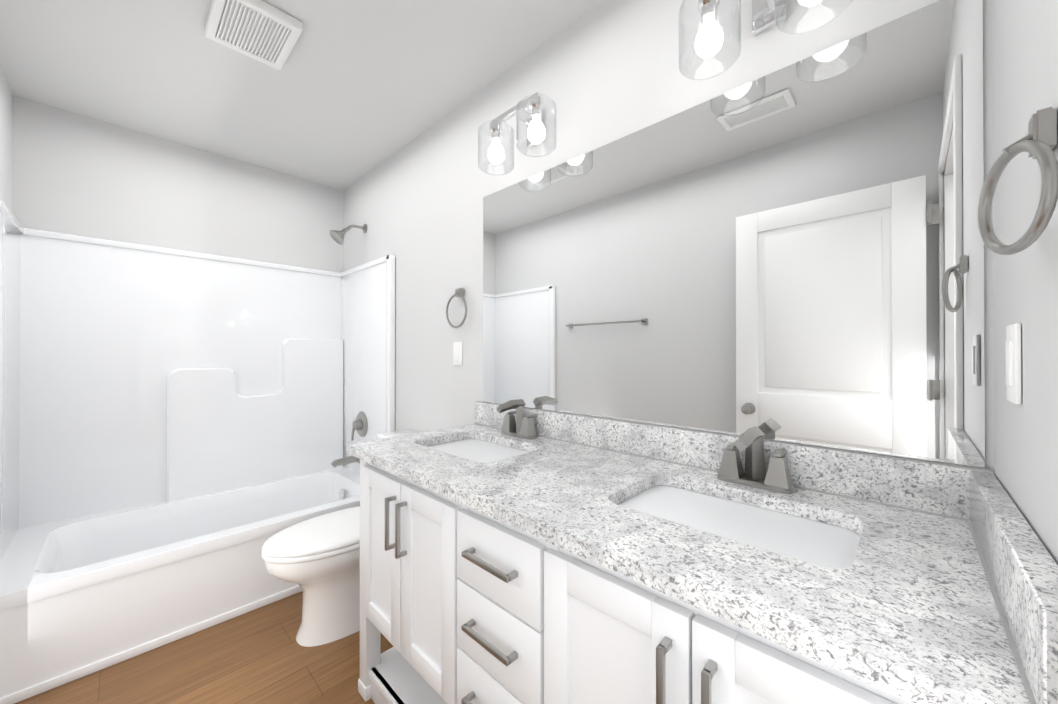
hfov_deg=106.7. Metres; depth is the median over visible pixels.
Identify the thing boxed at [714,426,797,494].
faucet
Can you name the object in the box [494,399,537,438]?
faucet
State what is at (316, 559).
toilet
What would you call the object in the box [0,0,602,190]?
ceiling
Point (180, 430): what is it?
shower
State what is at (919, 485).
backsplash
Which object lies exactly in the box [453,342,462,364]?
electrical outlet plate
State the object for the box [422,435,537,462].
sink
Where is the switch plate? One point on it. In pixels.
(1013, 363)
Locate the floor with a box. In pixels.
[14,591,393,703]
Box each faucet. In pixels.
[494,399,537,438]
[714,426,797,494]
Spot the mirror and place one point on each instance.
(793, 253)
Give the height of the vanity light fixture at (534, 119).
0.225 m
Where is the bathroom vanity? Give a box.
[346,451,945,703]
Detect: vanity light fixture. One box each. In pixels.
[478,92,555,174]
[679,0,852,79]
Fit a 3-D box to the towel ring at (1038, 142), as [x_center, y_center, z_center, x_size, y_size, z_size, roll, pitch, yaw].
[0.555,-0.188,0.448,0.051,0.152,0.118,0,0,44]
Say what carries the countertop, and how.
on the bathroom vanity
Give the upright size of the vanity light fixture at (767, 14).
0.225 m
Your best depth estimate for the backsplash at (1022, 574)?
0.43 m
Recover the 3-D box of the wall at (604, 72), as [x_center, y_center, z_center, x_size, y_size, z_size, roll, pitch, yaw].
[-0.182,0.003,1.855,3.270,2.440,0.100,0,0,44]
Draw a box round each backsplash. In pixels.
[475,403,990,518]
[966,467,1057,703]
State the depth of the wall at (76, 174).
2.23 m
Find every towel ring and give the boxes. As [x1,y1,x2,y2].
[446,288,466,327]
[978,107,1057,254]
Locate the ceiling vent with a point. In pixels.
(262, 31)
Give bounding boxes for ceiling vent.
[204,0,302,69]
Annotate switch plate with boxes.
[1005,323,1021,404]
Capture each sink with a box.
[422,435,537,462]
[610,475,865,574]
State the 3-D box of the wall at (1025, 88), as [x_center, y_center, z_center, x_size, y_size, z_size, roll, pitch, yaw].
[0.394,-0.005,0.171,0.100,2.440,1.520,0,0,44]
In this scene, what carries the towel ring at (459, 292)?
attached to the wall at (604, 72)
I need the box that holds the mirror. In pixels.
[483,0,984,467]
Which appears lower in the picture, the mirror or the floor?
the floor
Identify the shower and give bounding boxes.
[0,198,394,703]
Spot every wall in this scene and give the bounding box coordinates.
[0,67,12,211]
[12,96,343,272]
[344,0,993,473]
[992,0,1057,564]
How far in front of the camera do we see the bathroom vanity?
0.80 m
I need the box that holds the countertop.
[346,423,1029,703]
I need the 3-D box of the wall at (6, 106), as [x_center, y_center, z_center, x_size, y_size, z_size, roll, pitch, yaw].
[-0.877,-0.004,0.273,4.470,2.440,0.100,0,0,44]
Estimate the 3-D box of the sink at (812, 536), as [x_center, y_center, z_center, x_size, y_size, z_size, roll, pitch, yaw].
[0.411,0.421,0.824,0.490,0.152,0.345,0,0,44]

